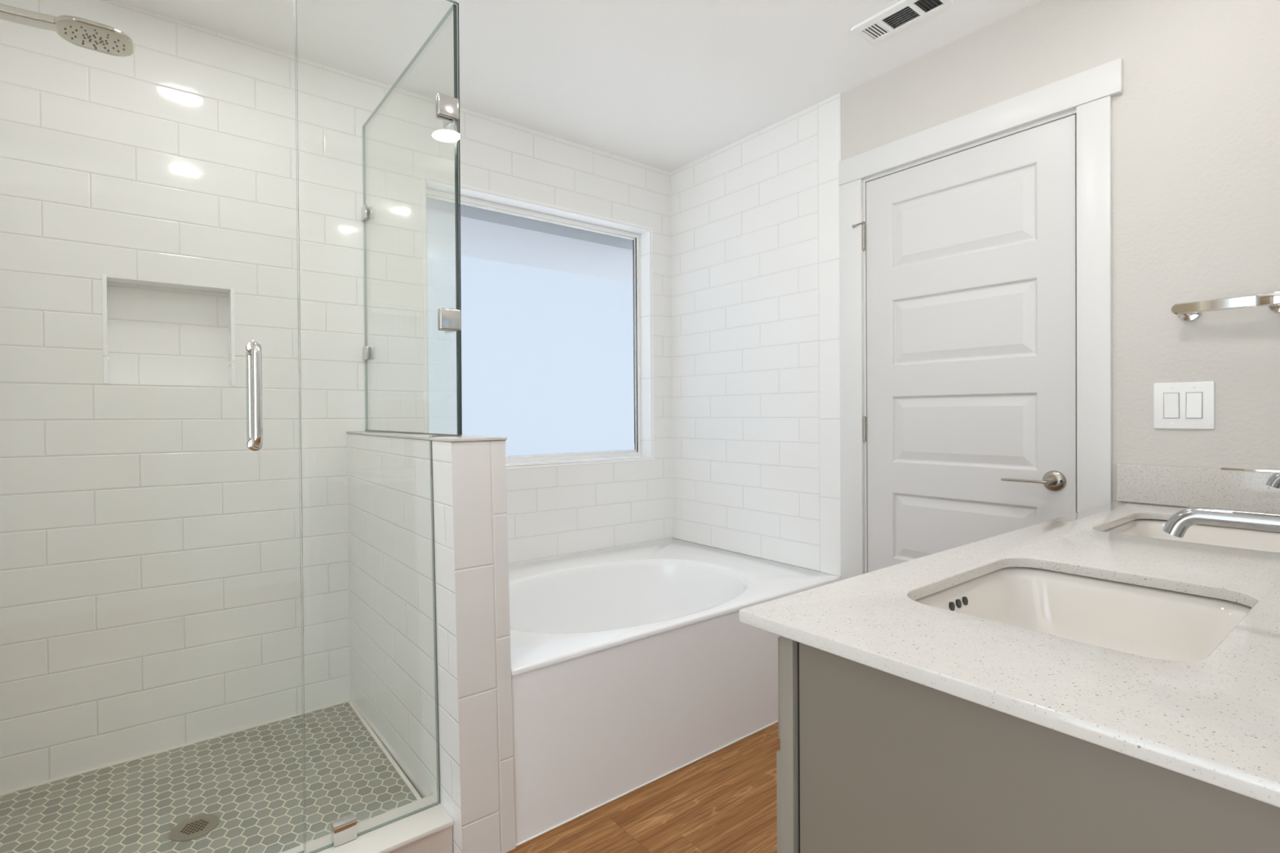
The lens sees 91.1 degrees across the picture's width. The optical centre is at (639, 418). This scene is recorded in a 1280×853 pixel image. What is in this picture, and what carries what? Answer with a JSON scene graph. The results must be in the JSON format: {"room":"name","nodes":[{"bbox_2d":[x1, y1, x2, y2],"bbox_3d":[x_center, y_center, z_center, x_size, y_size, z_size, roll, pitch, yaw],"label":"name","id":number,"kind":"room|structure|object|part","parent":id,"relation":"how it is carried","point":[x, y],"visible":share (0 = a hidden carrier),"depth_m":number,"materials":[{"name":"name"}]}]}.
{"room":"bathroom","nodes":[
{"label":"bathroom","id":0,"kind":"room"},
{"bbox_2d":[0,702,417,852],"bbox_3d":[-1.237,1.106,1.707,1.047,0.062,0.890,-1,1,-38],"label":"floor","id":1,"kind":"structure","parent":0,"point":[251,779],"depth_m":1.79,"materials":[{"name":"tile"}]},
{"bbox_2d":[168,813,219,841],"bbox_3d":[-1.170,1.073,1.650,0.109,0.003,0.109,-1,1,-38],"label":"shower drain","id":2,"kind":"object","parent":1,"relation":"on","point":[195,827],"visible":1,"depth_m":1.65,"materials":[{"name":"silver metal"}]},
{"bbox_2d":[0,0,674,793],"bbox_3d":[-0.853,-0.093,2.674,2.870,2.440,0.162,-1,1,-38],"label":"wall","id":3,"kind":"structure","parent":0,"point":[150,588],"depth_m":2.10,"materials":[{"name":"white tile"}]},
{"bbox_2d":[0,699,421,799],"bbox_3d":[-1.245,1.074,1.720,1.050,0.006,0.860,-1,1,-38],"label":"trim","id":4,"kind":"structure","parent":3,"relation":"attached to","point":[373,735],"depth_m":2.01,"materials":[{"name":"white"}]},
{"bbox_2d":[422,174,653,469],"bbox_3d":[-0.436,-0.387,2.965,1.211,1.221,0.106,-1,1,-38],"label":"window","id":5,"kind":"structure","parent":3,"relation":"in","point":[556,304],"depth_m":2.98,"materials":[{"name":"white glass"}]},
{"bbox_2d":[346,430,515,852],"bbox_3d":[-0.721,0.589,2.008,0.168,1.084,1.054,-1,1,-38],"label":"wall","id":6,"kind":"structure","parent":0,"point":[392,642],"depth_m":1.64,"materials":[{"name":"white tile"}]},
{"bbox_2d":[360,4,460,435],"bbox_3d":[-0.776,-0.537,2.058,0.026,1.168,0.904,-1,1,-38],"label":"panel","id":7,"kind":"object","parent":6,"relation":"on","point":[366,212],"visible":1,"depth_m":1.85,"materials":[{"name":"clear glass"}]},
{"bbox_2d":[114,0,1040,172],"bbox_3d":[-0.051,-1.353,0.625,4.120,0.100,4.450,-1,1,-38],"label":"ceiling","id":8,"kind":"structure","parent":0,"point":[666,85],"depth_m":2.24,"materials":[{"name":"white paint"}]},
{"bbox_2d":[850,0,954,44],"bbox_3d":[0.850,-1.314,2.048,0.137,0.012,0.280,-1,1,-38],"label":"ceiling vent","id":9,"kind":"object","parent":8,"relation":"in","point":[903,14],"visible":1,"depth_m":2.06,"materials":[{"name":"white plastic"}]},
{"bbox_2d":[506,722,780,852],"bbox_3d":[-0.003,1.187,0.605,4.120,0.100,4.350,-1,1,-38],"label":"floor","id":10,"kind":"structure","parent":0,"point":[725,801],"depth_m":1.78,"materials":[{"name":"brown wood"}]},
{"bbox_2d":[281,794,453,852],"bbox_3d":[-0.932,1.082,1.328,1.056,0.110,0.144,-1,1,-38],"label":"curb","id":11,"kind":"object","parent":10,"relation":"on","point":[429,830],"visible":1,"depth_m":1.57,"materials":[{"name":"white stone"}]},
{"bbox_2d":[295,0,462,852],"bbox_3d":[-0.651,-0.049,1.602,0.391,2.143,0.076,-1,1,-38],"label":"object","id":12,"kind":"object","parent":11,"relation":"on","point":[343,829],"visible":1,"depth_m":1.66,"materials":[{"name":"grey"}]},
{"bbox_2d":[508,538,840,846],"bbox_3d":[-0.076,0.887,2.520,1.482,0.471,1.046,-1,1,-38],"label":"bathtub","id":13,"kind":"object","parent":10,"relation":"on","point":[632,666],"visible":0.8,"depth_m":2.04,"materials":[{"name":"white plastic"}]},
{"bbox_2d":[508,538,840,675],"bbox_3d":[-0.077,0.834,2.520,1.482,0.365,1.046,-1,1,-38],"label":"tub","id":14,"kind":"object","parent":13,"relation":"in","point":[670,606],"depth_m":2.57,"materials":[{"name":"white plastic"}]},
{"bbox_2d":[776,519,1279,852],"bbox_3d":[0.963,0.696,1.116,1.590,0.860,0.536,-1,1,-38],"label":"vanity cabinet","id":15,"kind":"object","parent":10,"relation":"on","point":[869,760],"visible":0.34,"depth_m":0.65,"materials":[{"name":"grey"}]},
{"bbox_3d":[0.343,0.731,0.957,0.388,0.572,0.019,-1,1,-38],"label":"cabinet door","id":16,"kind":"part","parent":15,"relation":"part of","materials":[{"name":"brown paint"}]},
{"bbox_3d":[0.342,0.360,0.956,0.384,0.137,0.019,-1,1,-38],"label":"drawer","id":17,"kind":"part","parent":15,"relation":"part of","materials":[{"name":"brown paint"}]},
{"bbox_3d":[0.816,0.696,1.304,1.590,0.860,0.021,-1,1,-38],"label":"frame","id":18,"kind":"part","parent":15,"relation":"part of","materials":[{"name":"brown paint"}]},
{"bbox_2d":[738,500,1279,808],"bbox_3d":[0.945,0.256,1.114,1.613,0.018,0.578,-1,1,-38],"label":"countertop","id":19,"kind":"structure","parent":15,"relation":"on","point":[1214,719],"depth_m":0.70,"materials":[{"name":"stone"}]},
{"bbox_2d":[915,567,1252,661],"bbox_3d":[0.625,0.339,0.895,0.460,0.132,0.375,-1,1,-38],"label":"sink","id":20,"kind":"object","parent":19,"relation":"in","point":[1140,620],"visible":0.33,"depth_m":1.02,"materials":[{"name":"white ceramic"}]},
{"bbox_2d":[1103,519,1279,552],"bbox_3d":[1.250,0.331,1.386,0.460,0.132,0.375,-1,1,-38],"label":"sink","id":21,"kind":"object","parent":19,"relation":"in","point":[1233,537],"visible":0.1,"depth_m":1.53,"materials":[{"name":"white ceramic"}]},
{"bbox_2d":[1116,463,1279,513],"bbox_3d":[1.564,0.185,1.612,0.024,0.107,0.552,-1,1,-38],"label":"side splash","id":22,"kind":"object","parent":19,"relation":"on","point":[1175,486],"visible":0.84,"depth_m":1.69,"materials":[{"name":"stone"}]},
{"bbox_2d":[1162,466,1279,537],"bbox_3d":[0.736,0.155,0.751,0.055,0.192,0.174,-1,1,-38],"label":"faucet","id":23,"kind":"object","parent":19,"relation":"on","point":[1177,525],"visible":1,"depth_m":0.76,"materials":[{"name":"silver metal"}]},
{"bbox_3d":[0.723,0.132,0.767,0.022,0.041,0.131,-1,1,-38],"label":"spout","id":24,"kind":"part","parent":23,"relation":"part of","materials":[{"name":"silver metal"}]},
{"bbox_3d":[0.751,0.067,0.730,0.043,0.017,0.110,-1,1,-38],"label":"lever","id":25,"kind":"part","parent":23,"relation":"part of","materials":[{"name":"silver metal"}]},
{"bbox_2d":[1266,473,1279,488],"bbox_3d":[1.360,0.147,1.243,0.055,0.192,0.174,-1,1,-38],"label":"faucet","id":26,"kind":"object","parent":19,"relation":"on","point":[1273,481],"visible":0.91,"depth_m":1.29,"materials":[{"name":"silver metal"}]},
{"bbox_2d":[676,0,1279,576],"bbox_3d":[1.485,-0.103,1.876,0.184,2.440,4.310,-1,1,-38],"label":"wall","id":27,"kind":"structure","parent":0,"point":[1196,117],"depth_m":1.74,"materials":[{"name":"white paint"}]},
{"bbox_2d":[670,103,819,571],"bbox_3d":[0.464,-0.340,3.013,0.008,1.969,0.938,-1,1,-38],"label":"tile","id":28,"kind":"structure","parent":27,"relation":"attached to","point":[744,212],"depth_m":2.94,"materials":[{"name":"white tile"}]},
{"bbox_2d":[817,93,841,576],"bbox_3d":[0.789,-0.340,2.603,0.010,1.969,0.108,-1,1,-38],"label":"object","id":29,"kind":"structure","parent":27,"relation":"attached to","point":[828,110],"depth_m":2.60,"materials":[{"name":"white tile"}]},
{"bbox_2d":[838,57,1123,580],"bbox_3d":[1.138,0.037,2.212,0.196,2.158,0.938,-1,1,-38],"label":"door","id":30,"kind":"structure","parent":27,"relation":"in","point":[975,247],"depth_m":2.15,"materials":[{"name":"white paint"}]},
{"bbox_3d":[0.852,0.085,2.521,0.018,2.062,0.099,-1,1,-38],"label":"casing","id":31,"kind":"part","parent":30,"relation":"part of","materials":[{"name":"white paint"}]},
{"bbox_3d":[1.130,0.087,2.212,0.035,2.034,0.707,-1,1,-38],"label":"panel","id":32,"kind":"part","parent":30,"relation":"part of","materials":[{"name":"white paint"}]},
{"bbox_3d":[1.231,0.195,1.988,0.062,0.025,0.140,-1,1,-38],"label":"lever","id":33,"kind":"part","parent":30,"relation":"part of","materials":[{"name":"silver metal"}]},
{"bbox_3d":[1.295,0.195,1.966,0.013,0.065,0.065,-1,1,-38],"label":"handle","id":34,"kind":"part","parent":30,"relation":"part of","materials":[{"name":"silver metal"}]},
{"bbox_3d":[1.359,0.086,1.878,0.018,2.062,0.085,-1,1,-38],"label":"casing","id":35,"kind":"part","parent":30,"relation":"part of","materials":[{"name":"white paint"}]},
{"bbox_2d":[1153,381,1214,429],"bbox_3d":[1.486,-0.036,1.718,0.011,0.128,0.128,-1,1,-38],"label":"light switch","id":36,"kind":"object","parent":27,"relation":"attached to","point":[1178,405],"visible":1,"depth_m":1.71,"materials":[{"name":"white plastic"}]},
{"bbox_2d":[1170,291,1279,321],"bbox_3d":[1.532,-0.290,1.603,0.075,0.051,0.264,-1,1,-38],"label":"towel bar","id":37,"kind":"object","parent":27,"relation":"attached to","point":[1188,311],"visible":1,"depth_m":1.60,"materials":[{"name":"silver metal"}]},
{"bbox_3d":[1.473,-0.290,1.692,0.058,0.051,0.051,-1,1,-38],"label":"wall post","id":38,"kind":"part","parent":37,"relation":"part of","materials":[{"name":"silver metal"}]},
{"bbox_3d":[1.583,-0.290,1.552,0.058,0.051,0.051,-1,1,-38],"label":"wall post","id":39,"kind":"part","parent":37,"relation":"part of","materials":[{"name":"silver metal"}]},
{"bbox_3d":[-1.662,-0.077,1.300,0.100,2.440,1.000,-1,1,-38],"label":"wall","id":40,"kind":"structure","parent":0,"visible":0},
{"bbox_2d":[0,3,133,56],"bbox_3d":[-1.490,-0.964,1.501,0.435,0.068,0.140,-1,1,-38],"label":"showerhead","id":41,"kind":"object","parent":40,"relation":"attached to","point":[78,31],"visible":1,"depth_m":1.55,"materials":[{"name":"silver metal"}]},
{"bbox_3d":[-1.518,-0.969,1.477,0.358,0.034,0.047,-1,1,-38],"label":"shower arm","id":42,"kind":"part","parent":41,"relation":"part of","materials":[{"name":"silver metal"}]},
{"bbox_2d":[245,0,304,852],"bbox_3d":[-1.081,-0.049,1.236,0.731,2.132,0.116,-1,1,-38],"label":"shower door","id":43,"kind":"structure","parent":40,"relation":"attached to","point":[253,352],"depth_m":1.41,"materials":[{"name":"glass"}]},
{"bbox_3d":[-0.884,-0.051,1.431,0.028,0.246,0.053,-1,1,-38],"label":"pull handle","id":44,"kind":"part","parent":43,"relation":"part of","materials":[{"name":"silver metal"}]},
{"bbox_3d":[-0.845,-0.051,1.382,0.028,0.246,0.053,-1,1,-38],"label":"pull handle","id":45,"kind":"part","parent":43,"relation":"part of","materials":[{"name":"silver metal"}]}
]}

